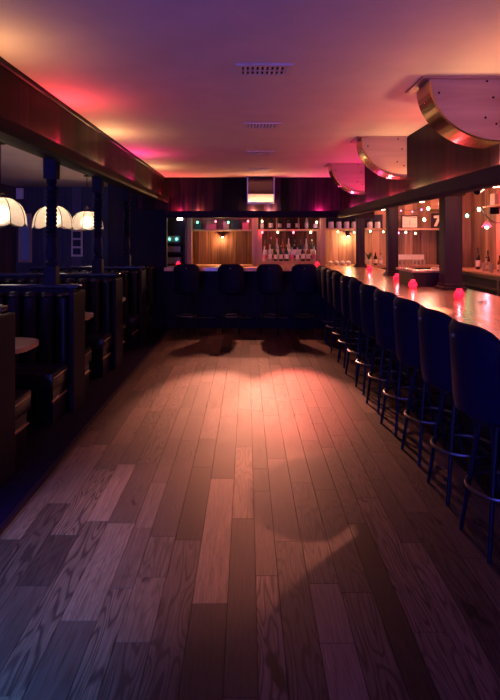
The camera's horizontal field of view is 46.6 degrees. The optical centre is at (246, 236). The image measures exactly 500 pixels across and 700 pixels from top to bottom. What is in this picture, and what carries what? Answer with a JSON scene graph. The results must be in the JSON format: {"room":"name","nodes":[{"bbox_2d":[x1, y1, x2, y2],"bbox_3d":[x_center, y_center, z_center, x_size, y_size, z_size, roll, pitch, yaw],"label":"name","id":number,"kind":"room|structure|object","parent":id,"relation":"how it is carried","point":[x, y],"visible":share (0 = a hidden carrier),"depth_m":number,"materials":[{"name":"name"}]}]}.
{"room":"bar","nodes":[
{"label":"bar","id":0,"kind":"room"},
{"bbox_2d":[0,184,14,272],"bbox_3d":[-4.800,0.295,4.650,0.100,2.650,14.500,0,0,0],"label":"wall","id":1,"kind":"structure","parent":0,"point":[7,234],"depth_m":11.50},
{"bbox_2d":[0,328,168,523],"bbox_3d":[-3.050,1.596,5.700,3.380,0.008,9.000,0,0,0],"label":"floor","id":2,"kind":"structure","parent":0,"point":[45,443],"depth_m":4.72,"materials":[{"name":"wood"}]},
{"bbox_2d":[0,305,14,485],"bbox_3d":[-2.435,1.022,3.760,1.730,1.155,0.380,0,0,0],"label":"divider","id":3,"kind":"object","parent":2,"relation":"on","point":[7,321],"visible":1,"depth_m":3.81,"materials":[{"name":"brown wood"}]},
{"bbox_2d":[0,314,30,460],"bbox_3d":[-2.453,1.046,4.085,1.675,1.088,0.590,0,0,0],"label":"bench","id":4,"kind":"object","parent":2,"relation":"on","point":[22,396],"visible":0.53,"depth_m":4.21,"materials":[{"name":"wood"}]},
{"bbox_2d":[15,389,30,420],"bbox_3d":[-2.455,1.220,4.155,1.670,0.160,0.450,0,0,0],"label":"seat cushion","id":5,"kind":"object","parent":4,"relation":"on","point":[22,396],"depth_m":4.22,"materials":[{"name":"leather"}]},
{"bbox_2d":[15,337,38,353],"bbox_3d":[-2.500,1.221,4.610,1.600,0.742,0.620,0,0,0],"label":"table","id":6,"kind":"object","parent":2,"relation":"on","point":[22,344],"visible":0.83,"depth_m":4.63,"materials":[{"name":"laminate"}]},
{"bbox_2d":[0,291,68,424],"bbox_3d":[-2.453,1.046,5.135,1.675,1.088,0.590,0,0,0],"label":"bench","id":7,"kind":"object","parent":2,"relation":"on","point":[44,317],"visible":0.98,"depth_m":5.30,"materials":[{"name":"leather"}]},
{"bbox_2d":[15,363,67,391],"bbox_3d":[-2.455,1.220,5.065,1.670,0.160,0.450,0,0,0],"label":"seat cushion","id":8,"kind":"object","parent":7,"relation":"on","point":[35,377],"depth_m":4.88,"materials":[{"name":"leather"}]},
{"bbox_2d":[0,284,84,411],"bbox_3d":[-2.435,1.022,5.460,1.730,1.155,0.380,0,0,0],"label":"divider","id":9,"kind":"object","parent":2,"relation":"on","point":[76,365],"visible":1,"depth_m":5.41,"materials":[{"name":"brown wood"}]},
{"bbox_2d":[43,158,59,284],"bbox_3d":[-1.840,-0.147,5.460,0.120,1.184,0.120,0,0,0],"label":"turned post","id":10,"kind":"object","parent":9,"relation":"on","point":[51,168],"visible":0.98,"depth_m":5.42,"materials":[{"name":"brown wood"}]},
{"bbox_2d":[0,278,111,376],"bbox_3d":[-2.453,1.046,6.835,1.675,1.088,0.590,0,0,0],"label":"bench","id":11,"kind":"object","parent":2,"relation":"on","point":[98,293],"visible":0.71,"depth_m":7.00,"materials":[{"name":"leather"}]},
{"bbox_2d":[85,332,111,351],"bbox_3d":[-2.455,1.220,6.765,1.670,0.160,0.450,0,0,0],"label":"seat cushion","id":12,"kind":"object","parent":11,"relation":"on","point":[98,341],"depth_m":6.58,"materials":[{"name":"leather"}]},
{"bbox_2d":[0,273,122,368],"bbox_3d":[-2.435,1.022,7.160,1.730,1.155,0.380,0,0,0],"label":"divider","id":13,"kind":"object","parent":2,"relation":"on","point":[117,283],"visible":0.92,"depth_m":7.11,"materials":[{"name":"brown wood"}]},
{"bbox_2d":[92,177,103,272],"bbox_3d":[-1.840,-0.147,7.160,0.120,1.184,0.120,0,0,0],"label":"turned post","id":14,"kind":"object","parent":13,"relation":"on","point":[97,183],"visible":0.98,"depth_m":7.11,"materials":[{"name":"brown wood"}]},
{"bbox_2d":[29,270,138,347],"bbox_3d":[-2.453,1.046,8.535,1.675,1.088,0.590,0,0,0],"label":"bench","id":15,"kind":"object","parent":2,"relation":"on","point":[130,280],"visible":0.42,"depth_m":8.70,"materials":[{"name":"leather"}]},
{"bbox_2d":[123,313,137,327],"bbox_3d":[-2.455,1.220,8.465,1.670,0.160,0.450,0,0,0],"label":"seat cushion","id":16,"kind":"object","parent":15,"relation":"on","point":[130,319],"depth_m":8.29,"materials":[{"name":"leather"}]},
{"bbox_2d":[30,266,145,342],"bbox_3d":[-2.435,1.022,8.860,1.730,1.155,0.380,0,0,0],"label":"divider","id":17,"kind":"object","parent":2,"relation":"on","point":[141,326],"visible":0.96,"depth_m":8.81,"materials":[{"name":"brown wood"}]},
{"bbox_2d":[122,188,130,265],"bbox_3d":[-1.840,-0.147,8.860,0.120,1.184,0.120,0,0,0],"label":"turned post","id":18,"kind":"object","parent":17,"relation":"on","point":[126,194],"visible":0.98,"depth_m":8.81,"materials":[{"name":"brown wood"}]},
{"bbox_2d":[85,346,91,393],"bbox_3d":[-2.453,1.046,5.785,1.675,1.088,0.590,0,0,0],"label":"bench","id":19,"kind":"object","parent":2,"relation":"on","point":[88,351],"visible":0.07,"depth_m":5.93,"materials":[{"name":"wood"}]},
{"bbox_2d":[85,346,91,364],"bbox_3d":[-2.455,1.220,5.855,1.670,0.160,0.450,0,0,0],"label":"seat cushion","id":20,"kind":"object","parent":19,"relation":"on","point":[88,351],"depth_m":5.93,"materials":[{"name":"leather"}]},
{"bbox_2d":[85,312,93,319],"bbox_3d":[-2.500,1.221,6.310,1.600,0.742,0.620,0,0,0],"label":"table","id":21,"kind":"object","parent":2,"relation":"on","point":[88,315],"visible":0.11,"depth_m":6.34,"materials":[{"name":"laminate"}]},
{"bbox_2d":[123,322,125,356],"bbox_3d":[-2.453,1.046,7.485,1.675,1.088,0.590,0,0,0],"label":"bench","id":22,"kind":"object","parent":2,"relation":"on","point":[124,324],"visible":0.02,"depth_m":7.70,"materials":[{"name":"wood"}]},
{"bbox_3d":[-2.453,1.046,9.925,1.675,1.088,0.590,0,0,0],"label":"bench","id":23,"kind":"object","parent":2,"relation":"on","visible":0},
{"bbox_2d":[146,303,152,314],"bbox_3d":[-2.455,1.220,9.855,1.670,0.160,0.450,0,0,0],"label":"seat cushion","id":24,"kind":"object","parent":23,"relation":"on","point":[149,306],"depth_m":9.77,"materials":[{"name":"leather"}]},
{"bbox_2d":[108,184,166,327],"bbox_3d":[-1.940,0.285,10.300,1.040,2.630,0.100,0,0,0],"label":"wall partition","id":25,"kind":"structure","parent":0,"point":[148,228],"depth_m":10.25,"materials":[{"name":"brown wood"}]},
{"bbox_2d":[136,177,374,216],"bbox_3d":[0.140,-0.690,10.300,4.120,0.679,0.600,0,0,0],"label":"soffit","id":26,"kind":"structure","parent":25,"relation":"attached to","point":[183,193],"depth_m":10.00,"materials":[{"name":"brown wood"}]},
{"bbox_2d":[247,177,274,203],"bbox_3d":[0.235,-0.795,9.917,0.470,0.460,0.166,0,0,0],"label":"box","id":27,"kind":"object","parent":26,"relation":"attached to","point":[260,190],"visible":1,"depth_m":9.87,"materials":[{"name":"wood"}]},
{"bbox_2d":[164,211,374,217],"bbox_3d":[0.390,-0.405,10.252,3.620,0.150,0.695,0,0,0],"label":"trim","id":28,"kind":"structure","parent":25,"relation":"attached to","point":[167,214],"depth_m":9.90,"materials":[{"name":"brown wood"}]},
{"bbox_2d":[15,187,470,272],"bbox_3d":[-0.075,0.295,11.950,9.550,2.650,0.100,0,0,0],"label":"wall","id":29,"kind":"structure","parent":0,"point":[339,247],"depth_m":11.90,"materials":[{"name":"brown wood"}]},
{"bbox_2d":[16,188,23,198],"bbox_3d":[-4.650,-0.890,11.875,0.140,0.220,0.050,0,0,0],"label":"wall box","id":30,"kind":"object","parent":29,"relation":"attached to","point":[19,191],"visible":1,"depth_m":11.85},
{"bbox_2d":[18,214,31,261],"bbox_3d":[-4.545,0.020,11.885,0.270,1.000,0.030,0,0,0],"label":"window","id":31,"kind":"structure","parent":29,"relation":"in","point":[24,233],"depth_m":11.89,"materials":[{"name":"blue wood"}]},
{"bbox_2d":[71,230,82,256],"bbox_3d":[-3.485,0.125,11.887,0.230,0.550,0.026,0,0,0],"label":"notice board","id":32,"kind":"object","parent":29,"relation":"attached to","point":[76,236],"visible":0.91,"depth_m":11.88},
{"bbox_2d":[73,232,80,237],"bbox_3d":[-3.485,-0.045,11.877,0.160,0.130,0.006,0,0,0],"label":"picture","id":33,"kind":"object","parent":32,"relation":"attached to","point":[75,234],"depth_m":11.87},
{"bbox_2d":[73,240,80,245],"bbox_3d":[-3.485,0.125,11.877,0.160,0.130,0.006,0,0,0],"label":"picture","id":34,"kind":"object","parent":32,"relation":"attached to","point":[75,242],"depth_m":11.87},
{"bbox_2d":[73,248,80,254],"bbox_3d":[-3.485,0.295,11.877,0.160,0.130,0.006,0,0,0],"label":"picture","id":35,"kind":"object","parent":32,"relation":"attached to","point":[76,251],"depth_m":11.87},
{"bbox_2d":[398,255,423,259],"bbox_3d":[3.260,0.420,11.875,0.720,0.120,0.050,0,0,0],"label":"backsplash","id":36,"kind":"structure","parent":29,"relation":"attached to","point":[400,257],"depth_m":11.85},
{"bbox_2d":[427,198,438,209],"bbox_3d":[3.850,-0.720,11.783,0.320,0.320,0.235,0,0,0],"label":"upper cabinet","id":37,"kind":"object","parent":29,"relation":"attached to","point":[433,204],"visible":0.43,"depth_m":11.66,"materials":[{"name":"brown wood"}]},
{"bbox_2d":[0,328,499,699],"bbox_3d":[-0.075,1.650,4.650,9.350,0.100,14.500,0,0,0],"label":"floor","id":38,"kind":"structure","parent":0,"point":[238,521],"depth_m":2.94,"materials":[{"name":"brown wood"}]},
{"bbox_2d":[0,330,168,533],"bbox_3d":[-1.343,1.592,5.100,0.035,0.016,9.600,0,0,0],"label":"trim","id":39,"kind":"structure","parent":38,"relation":"on","point":[15,511],"depth_m":4.24,"materials":[{"name":"brown wood"}]},
{"bbox_2d":[167,218,186,266],"bbox_3d":[-1.460,0.525,11.580,0.520,2.150,0.540,0,0,0],"label":"rack","id":40,"kind":"object","parent":38,"relation":"on","point":[175,226],"visible":0.36,"depth_m":11.81,"materials":[{"name":"black metal"}]},
{"bbox_2d":[167,236,181,241],"bbox_3d":[-1.460,0.040,11.527,0.280,0.120,0.347,0,0,0],"label":"amplifier","id":41,"kind":"object","parent":40,"relation":"in","point":[169,238],"visible":0.9,"depth_m":11.38,"materials":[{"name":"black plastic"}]},
{"bbox_2d":[167,246,181,251],"bbox_3d":[-1.460,0.235,11.540,0.300,0.110,0.320,0,0,0],"label":"case","id":42,"kind":"object","parent":40,"relation":"in","point":[169,248],"visible":0.76,"depth_m":11.38,"materials":[{"name":"blue plastic"}]},
{"bbox_2d":[167,257,181,262],"bbox_3d":[-1.460,0.460,11.540,0.300,0.120,0.320,0,0,0],"label":"case","id":43,"kind":"object","parent":40,"relation":"in","point":[169,259],"visible":0.73,"depth_m":11.38,"materials":[{"name":"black plastic"}]},
{"bbox_2d":[173,264,199,334],"bbox_3d":[-0.998,1.020,9.589,0.430,1.164,0.418,0,0,-4],"label":"bar stool","id":44,"kind":"object","parent":38,"relation":"on","point":[186,276],"visible":1,"depth_m":9.44,"materials":[{"name":"blue leather"}]},
{"bbox_2d":[218,264,243,334],"bbox_3d":[-0.261,1.020,9.589,0.430,1.164,0.418,0,0,2],"label":"bar stool","id":45,"kind":"object","parent":38,"relation":"on","point":[230,276],"visible":1,"depth_m":9.44,"materials":[{"name":"blue leather"}]},
{"bbox_2d":[257,264,282,334],"bbox_3d":[0.378,1.020,9.589,0.430,1.164,0.418,0,0,4],"label":"bar stool","id":46,"kind":"object","parent":38,"relation":"on","point":[269,276],"visible":1,"depth_m":9.43,"materials":[{"name":"blue leather"}]},
{"bbox_2d":[291,264,316,334],"bbox_3d":[0.948,1.020,9.589,0.430,1.164,0.418,0,0,4],"label":"bar stool","id":47,"kind":"object","parent":38,"relation":"on","point":[304,276],"visible":1,"depth_m":9.43,"materials":[{"name":"blue leather"}]},
{"bbox_2d":[187,211,438,270],"bbox_3d":[1.380,0.475,11.665,5.140,2.250,0.430,0,0,0],"label":"bar","id":48,"kind":"object","parent":38,"relation":"on","point":[244,247],"visible":0.38,"depth_m":11.86,"materials":[{"name":"brown wood"}]},
{"bbox_2d":[206,224,215,228],"bbox_3d":[-0.720,-0.205,11.675,0.200,0.100,0.150,0,0,0],"label":"box","id":49,"kind":"object","parent":48,"relation":"on","point":[208,226],"visible":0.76,"depth_m":11.60,"materials":[{"name":"cardboard"}]},
{"bbox_2d":[192,229,251,230],"bbox_3d":[-0.495,-0.138,11.690,1.190,0.035,0.380,0,0,0],"label":"shelf","id":50,"kind":"object","parent":48,"relation":"attached to","point":[192,229],"depth_m":11.50,"materials":[{"name":"brown wood"}]},
{"bbox_2d":[233,220,238,228],"bbox_3d":[-0.220,-0.245,11.675,0.130,0.180,0.150,0,0,0],"label":"box","id":51,"kind":"object","parent":48,"relation":"on","point":[235,222],"visible":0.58,"depth_m":11.60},
{"bbox_2d":[261,231,311,233],"bbox_3d":[0.780,-0.092,11.480,0.998,0.050,0.040,0,0,0],"label":"string lights","id":52,"kind":"object","parent":48,"relation":"hanging from","point":[261,231],"visible":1,"depth_m":11.48,"materials":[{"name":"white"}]},
{"bbox_2d":[262,258,311,260],"bbox_3d":[0.845,0.490,11.785,1.070,0.140,0.170,0,0,0],"label":"step","id":53,"kind":"structure","parent":48,"relation":"on","point":[262,258],"depth_m":11.70,"materials":[{"name":"brown wood"}]},
{"bbox_2d":[275,238,278,257],"bbox_3d":[0.608,0.222,11.777,0.088,0.395,0.088,0,0,-28],"label":"bottle","id":54,"kind":"object","parent":53,"relation":"on","point":[276,245],"visible":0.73,"depth_m":11.75,"materials":[{"name":"clear glass"}]},
{"bbox_2d":[287,236,290,257],"bbox_3d":[0.845,0.205,11.762,0.082,0.431,0.082,0,0,29],"label":"bottle","id":55,"kind":"object","parent":53,"relation":"on","point":[288,243],"visible":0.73,"depth_m":11.73,"materials":[{"name":"clear glass"}]},
{"bbox_2d":[298,238,301,257],"bbox_3d":[1.083,0.216,11.774,0.087,0.409,0.087,0,0,-16],"label":"bottle","id":56,"kind":"object","parent":53,"relation":"on","point":[300,244],"visible":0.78,"depth_m":11.74,"materials":[{"name":"clear glass"}]},
{"bbox_2d":[258,229,319,230],"bbox_3d":[0.835,-0.138,11.690,1.230,0.035,0.380,0,0,0],"label":"shelf","id":57,"kind":"object","parent":48,"relation":"attached to","point":[258,229],"depth_m":11.50,"materials":[{"name":"brown wood"}]},
{"bbox_2d":[195,264,438,267],"bbox_3d":[1.380,0.585,11.665,5.140,0.050,0.430,0,0,0],"label":"countertop","id":58,"kind":"structure","parent":48,"relation":"on","point":[384,265],"depth_m":11.45,"materials":[{"name":"brown wood"}]},
{"bbox_2d":[326,228,380,229],"bbox_3d":[2.110,-0.158,11.690,1.100,0.035,0.380,0,0,0],"label":"shelf","id":59,"kind":"object","parent":48,"relation":"attached to","point":[326,228],"depth_m":11.50,"materials":[{"name":"brown wood"}]},
{"bbox_2d":[326,215,382,227],"bbox_3d":[2.170,-0.313,11.730,1.140,0.274,0.020,0,0,0],"label":"board","id":60,"kind":"object","parent":48,"relation":"on","point":[377,217],"visible":0.43,"depth_m":11.72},
{"bbox_2d":[365,252,372,264],"bbox_3d":[2.420,0.418,11.521,0.292,0.284,0.227,0,0,38],"label":"potted plant","id":61,"kind":"object","parent":48,"relation":"on","point":[368,262],"visible":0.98,"depth_m":11.48,"materials":[{"name":"green plant"}]},
{"bbox_2d":[401,215,417,227],"bbox_3d":[3.270,-0.305,11.652,0.330,0.260,0.027,0,0,0],"label":"framed picture","id":62,"kind":"object","parent":48,"relation":"on","point":[406,222],"visible":1,"depth_m":11.65,"materials":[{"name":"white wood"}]},
{"bbox_2d":[384,228,438,229],"bbox_3d":[3.375,-0.158,11.715,1.150,0.035,0.330,0,0,0],"label":"shelf","id":63,"kind":"object","parent":48,"relation":"attached to","point":[384,228],"depth_m":11.55,"materials":[{"name":"brown wood"}]},
{"bbox_2d":[431,213,438,227],"bbox_3d":[3.800,-0.325,11.624,0.220,0.300,0.032,0,0,0],"label":"number sign","id":64,"kind":"object","parent":48,"relation":"on","point":[434,216],"visible":0.73,"depth_m":11.62,"materials":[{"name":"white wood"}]},
{"bbox_2d":[436,231,438,264],"bbox_3d":[3.970,0.220,11.615,0.220,0.680,0.410,0,0,0],"label":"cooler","id":65,"kind":"object","parent":48,"relation":"on","point":[437,232],"visible":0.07,"depth_m":11.75,"materials":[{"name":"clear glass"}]},
{"bbox_3d":[0.845,0.520,11.627,1.070,0.080,0.143,0,0,0],"label":"step","id":66,"kind":"structure","parent":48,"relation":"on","visible":0},
{"bbox_2d":[268,244,271,260],"bbox_3d":[0.460,0.311,11.632,0.090,0.338,0.090,0,0,31],"label":"bottle","id":67,"kind":"object","parent":66,"relation":"on","point":[269,250],"visible":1,"depth_m":11.60,"materials":[{"name":"clear glass"}]},
{"bbox_2d":[279,245,282,260],"bbox_3d":[0.680,0.324,11.611,0.081,0.312,0.081,0,0,-15],"label":"bottle","id":68,"kind":"object","parent":66,"relation":"on","point":[280,251],"visible":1,"depth_m":11.59,"materials":[{"name":"green glass"}]},
{"bbox_2d":[284,245,288,260],"bbox_3d":[0.790,0.319,11.629,0.088,0.323,0.088,0,0,-45],"label":"bottle","id":69,"kind":"object","parent":66,"relation":"on","point":[286,254],"visible":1,"depth_m":11.60,"materials":[{"name":"green glass"}]},
{"bbox_2d":[290,246,293,260],"bbox_3d":[0.900,0.330,11.623,0.077,0.301,0.077,0,0,22],"label":"bottle","id":70,"kind":"object","parent":66,"relation":"on","point":[291,252],"visible":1,"depth_m":11.60,"materials":[{"name":"clear glass"}]},
{"bbox_2d":[301,244,304,260],"bbox_3d":[1.120,0.314,11.610,0.085,0.332,0.085,0,0,39],"label":"bottle","id":71,"kind":"object","parent":66,"relation":"on","point":[302,250],"visible":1,"depth_m":11.58,"materials":[{"name":"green glass"}]},
{"bbox_2d":[306,244,310,260],"bbox_3d":[1.230,0.314,11.619,0.089,0.332,0.089,0,0,19],"label":"bottle","id":72,"kind":"object","parent":66,"relation":"on","point":[308,253],"visible":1,"depth_m":11.59,"materials":[{"name":"orange glass"}]},
{"bbox_2d":[312,245,315,260],"bbox_3d":[1.340,0.318,11.610,0.088,0.324,0.088,0,0,15],"label":"bottle","id":73,"kind":"object","parent":66,"relation":"on","point":[313,251],"visible":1,"depth_m":11.58,"materials":[{"name":"clear glass"}]},
{"bbox_2d":[316,265,345,340],"bbox_3d":[1.328,1.020,9.069,0.498,1.164,0.512,0,0,-2],"label":"bar stool","id":74,"kind":"object","parent":38,"relation":"on","point":[319,267],"visible":0.45,"depth_m":8.98,"materials":[{"name":"blue leather"}]},
{"bbox_2d":[164,266,499,470],"bbox_3d":[0.415,1.062,5.825,3.670,1.075,9.650,0,0,0],"label":"bar counter","id":75,"kind":"object","parent":38,"relation":"on","point":[208,303],"depth_m":10.15,"materials":[{"name":"brown wood"}]},
{"bbox_2d":[165,266,499,338],"bbox_3d":[0.415,0.552,5.825,3.670,0.045,9.650,0,0,0],"label":"countertop","id":76,"kind":"structure","parent":75,"relation":"on","point":[486,315],"depth_m":5.08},
{"bbox_2d":[353,218,366,266],"bbox_3d":[1.990,0.041,10.200,0.210,0.978,0.210,0,0,0],"label":"column","id":77,"kind":"structure","parent":75,"relation":"on","point":[360,222],"depth_m":10.13,"materials":[{"name":"brown wood"}]},
{"bbox_2d":[383,207,398,275],"bbox_3d":[1.990,0.041,7.950,0.210,0.978,0.210,0,0,0],"label":"column","id":78,"kind":"structure","parent":75,"relation":"on","point":[391,213],"depth_m":7.88,"materials":[{"name":"brown wood"}]},
{"bbox_2d":[408,280,416,288],"bbox_3d":[1.710,0.485,5.980,0.090,0.090,0.090,0,0,0],"label":"candle holder","id":79,"kind":"object","parent":75,"relation":"on","point":[412,284],"visible":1,"depth_m":5.95,"materials":[{"name":"red"}]},
{"bbox_2d":[396,267,438,286],"bbox_3d":[2.000,0.443,6.500,0.500,0.175,0.660,0,0,0],"label":"well","id":80,"kind":"object","parent":75,"relation":"on","point":[423,277],"visible":0.66,"depth_m":6.20,"materials":[{"name":"brown wood"}]},
{"bbox_2d":[434,193,466,289],"bbox_3d":[2.070,0.041,5.900,0.250,0.978,0.250,0,0,0],"label":"column","id":81,"kind":"structure","parent":75,"relation":"on","point":[450,207],"depth_m":5.81,"materials":[{"name":"brown wood"}]},
{"bbox_2d":[454,289,464,299],"bbox_3d":[1.800,0.485,4.920,0.090,0.090,0.090,0,0,0],"label":"candle holder","id":82,"kind":"object","parent":75,"relation":"on","point":[459,294],"visible":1,"depth_m":4.89,"materials":[{"name":"red glass"}]},
{"bbox_2d":[321,267,354,348],"bbox_3d":[1.316,1.020,8.461,0.498,1.164,0.512,0,0,-6],"label":"bar stool","id":83,"kind":"object","parent":38,"relation":"on","point":[323,269],"visible":0.48,"depth_m":8.36,"materials":[{"name":"blue leather"}]},
{"bbox_2d":[326,269,360,357],"bbox_3d":[1.318,1.020,7.852,0.498,1.164,0.512,0,0,-12],"label":"bar stool","id":84,"kind":"object","parent":38,"relation":"on","point":[329,272],"visible":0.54,"depth_m":7.79,"materials":[{"name":"blue leather"}]},
{"bbox_2d":[332,272,370,367],"bbox_3d":[1.302,1.020,7.253,0.498,1.164,0.512,0,0,-4],"label":"bar stool","id":85,"kind":"object","parent":38,"relation":"on","point":[336,276],"visible":0.56,"depth_m":7.14,"materials":[{"name":"blue leather"}]},
{"bbox_2d":[340,275,384,380],"bbox_3d":[1.312,1.020,6.643,0.498,1.164,0.512,0,0,-11],"label":"bar stool","id":86,"kind":"object","parent":38,"relation":"on","point":[344,280],"visible":0.48,"depth_m":6.54,"materials":[{"name":"blue leather"}]},
{"bbox_2d":[348,278,396,394],"bbox_3d":[1.300,1.020,6.044,0.498,1.164,0.512,0,0,-2],"label":"bar stool","id":87,"kind":"object","parent":38,"relation":"on","point":[354,285],"visible":0.53,"depth_m":5.92,"materials":[{"name":"blue leather"}]},
{"bbox_2d":[360,283,413,413],"bbox_3d":[1.300,1.020,5.436,0.498,1.164,0.512,0,0,-6],"label":"bar stool","id":88,"kind":"object","parent":38,"relation":"on","point":[366,291],"visible":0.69,"depth_m":5.32,"materials":[{"name":"blue leather"}]},
{"bbox_2d":[373,289,434,436],"bbox_3d":[1.300,1.020,4.830,0.498,1.164,0.512,0,0,-7],"label":"bar stool","id":89,"kind":"object","parent":38,"relation":"on","point":[383,300],"visible":0.68,"depth_m":4.71,"materials":[{"name":"blue leather"}]},
{"bbox_2d":[393,296,465,466],"bbox_3d":[1.315,1.020,4.227,0.498,1.164,0.512,0,0,-5],"label":"bar stool","id":90,"kind":"object","parent":38,"relation":"on","point":[405,310],"visible":0.7,"depth_m":4.10,"materials":[{"name":"blue leather"}]},
{"bbox_2d":[418,305,499,505],"bbox_3d":[1.318,1.020,3.624,0.498,1.164,0.512,0,0,-2],"label":"bar stool","id":91,"kind":"object","parent":38,"relation":"on","point":[433,325],"visible":0.63,"depth_m":3.50,"materials":[{"name":"blue leather"}]},
{"bbox_2d":[449,318,499,563],"bbox_3d":[1.308,1.020,3.018,0.498,1.164,0.512,0,0,-3],"label":"bar stool","id":92,"kind":"object","parent":38,"relation":"on","point":[474,350],"visible":1,"depth_m":2.88,"materials":[{"name":"blue leather"}]},
{"bbox_2d":[462,267,499,295],"bbox_3d":[4.300,1.100,8.960,0.600,1.000,4.920,0,0,0],"label":"bar","id":93,"kind":"object","parent":38,"relation":"on","point":[474,279],"visible":0.36,"depth_m":10.01,"materials":[{"name":"brown wood"}]},
{"bbox_2d":[476,248,479,268],"bbox_3d":[4.280,0.399,10.750,0.081,0.403,0.081,0,0,22],"label":"bottle","id":94,"kind":"object","parent":93,"relation":"on","point":[477,255],"visible":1,"depth_m":10.72,"materials":[{"name":"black glass"}]},
{"bbox_2d":[462,267,499,276],"bbox_3d":[4.300,0.620,8.960,0.600,0.040,4.920,0,0,0],"label":"countertop","id":95,"kind":"structure","parent":93,"relation":"on","point":[495,273],"depth_m":10.15,"materials":[{"name":"brown wood"}]},
{"bbox_2d":[0,0,499,186],"bbox_3d":[-0.075,-1.080,4.700,9.550,0.100,14.600,0,0,0],"label":"ceiling","id":96,"kind":"structure","parent":0,"point":[159,78],"depth_m":3.59,"materials":[{"name":"paint"}]},
{"bbox_2d":[0,142,27,227],"bbox_3d":[-2.680,-0.567,6.310,0.540,0.926,0.540,0,0,0],"label":"dome lamp","id":97,"kind":"object","parent":96,"relation":"hanging from","point":[12,213],"visible":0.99,"depth_m":6.18,"materials":[{"name":"beige glass"}]},
{"bbox_2d":[32,206,73,229],"bbox_3d":[-2.680,-0.567,8.010,0.540,0.926,0.540,0,0,0],"label":"dome lamp","id":98,"kind":"object","parent":96,"relation":"hanging from","point":[64,219],"visible":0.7,"depth_m":7.84,"materials":[{"name":"beige glass"}]},
{"bbox_2d":[0,64,164,202],"bbox_3d":[-1.670,-0.804,4.500,0.500,0.449,11.000,0,0,0],"label":"ceiling beam","id":99,"kind":"structure","parent":96,"relation":"attached to","point":[21,103],"depth_m":4.51,"materials":[{"name":"brown wood"}]},
{"bbox_2d":[0,115,168,202],"bbox_3d":[-1.377,-0.621,4.450,0.085,0.082,10.900,0,0,0],"label":"trim","id":100,"kind":"structure","parent":99,"relation":"attached to","point":[11,130],"depth_m":4.29,"materials":[{"name":"brown wood"}]},
{"bbox_2d":[0,56,164,177],"bbox_3d":[-1.413,-1.012,4.450,0.015,0.034,10.900,0,0,0],"label":"trim","id":101,"kind":"structure","parent":96,"relation":"attached to","point":[3,62],"depth_m":4.43,"materials":[{"name":"brown wood"}]},
{"bbox_2d":[70,175,103,230],"bbox_3d":[-2.680,-0.567,9.710,0.540,0.926,0.540,0,0,0],"label":"dome lamp","id":102,"kind":"object","parent":96,"relation":"hanging from","point":[84,221],"visible":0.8,"depth_m":9.49,"materials":[{"name":"beige glass"}]},
{"bbox_2d":[246,151,274,154],"bbox_3d":[0.160,-1.024,7.050,0.340,0.012,0.240,0,0,0],"label":"ceiling vent","id":103,"kind":"object","parent":96,"relation":"in","point":[247,152],"visible":1,"depth_m":7.05,"materials":[{"name":"metal"}]},
{"bbox_2d":[244,122,281,128],"bbox_3d":[0.140,-1.024,5.330,0.340,0.012,0.240,0,0,0],"label":"ceiling vent","id":104,"kind":"object","parent":96,"relation":"in","point":[247,125],"visible":1,"depth_m":5.30,"materials":[{"name":"metal"}]},
{"bbox_2d":[236,63,292,76],"bbox_3d":[0.105,-1.024,3.560,0.340,0.012,0.240,0,0,0],"label":"ceiling vent","id":105,"kind":"object","parent":96,"relation":"in","point":[242,69],"visible":1,"depth_m":3.55,"materials":[{"name":"metal"}]},
{"bbox_2d":[324,163,364,194],"bbox_3d":[1.381,-0.819,8.240,0.515,0.421,0.400,0,0,0],"label":"round box","id":106,"kind":"object","parent":96,"relation":"attached to","point":[349,177],"visible":1,"depth_m":8.07,"materials":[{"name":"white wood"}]},
{"bbox_2d":[350,136,407,179],"bbox_3d":[1.381,-0.819,6.110,0.515,0.421,0.400,0,0,0],"label":"round box","id":107,"kind":"object","parent":96,"relation":"attached to","point":[385,156],"visible":1,"depth_m":5.94,"materials":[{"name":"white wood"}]},
{"bbox_2d":[342,124,499,208],"bbox_3d":[1.920,-0.690,5.300,0.560,0.679,9.400,0,0,0],"label":"soffit","id":108,"kind":"structure","parent":96,"relation":"attached to","point":[432,158],"depth_m":5.24,"materials":[{"name":"brown wood"}]},
{"bbox_2d":[337,164,499,217],"bbox_3d":[1.873,-0.405,5.300,0.655,0.150,9.400,0,0,0],"label":"trim","id":109,"kind":"structure","parent":108,"relation":"attached to","point":[489,177],"depth_m":4.74,"materials":[{"name":"brown wood"}]},
{"bbox_2d":[405,76,499,148],"bbox_3d":[1.381,-0.819,3.910,0.515,0.421,0.400,0,0,0],"label":"ceiling lamp","id":110,"kind":"object","parent":96,"relation":"attached to","point":[464,110],"visible":1,"depth_m":3.74,"materials":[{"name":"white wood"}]},
{"bbox_2d":[471,187,499,269],"bbox_3d":[4.650,0.295,4.650,0.100,2.650,14.500,0,0,0],"label":"wall","id":111,"kind":"structure","parent":0,"point":[482,238],"depth_m":11.23,"materials":[{"name":"brown wood"}]},
{"bbox_2d":[482,204,499,213],"bbox_3d":[4.490,-0.495,9.950,0.220,0.150,1.700,0,0,0],"label":"wall shelf","id":112,"kind":"object","parent":111,"relation":"attached to","point":[494,209],"visible":1,"depth_m":10.58,"materials":[{"name":"brown wood"}]},
{"bbox_2d":[490,193,497,204],"bbox_3d":[4.485,-0.675,10.450,0.130,0.210,0.200,0,0,0],"label":"box","id":113,"kind":"object","parent":112,"relation":"on","point":[493,197],"visible":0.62,"depth_m":10.36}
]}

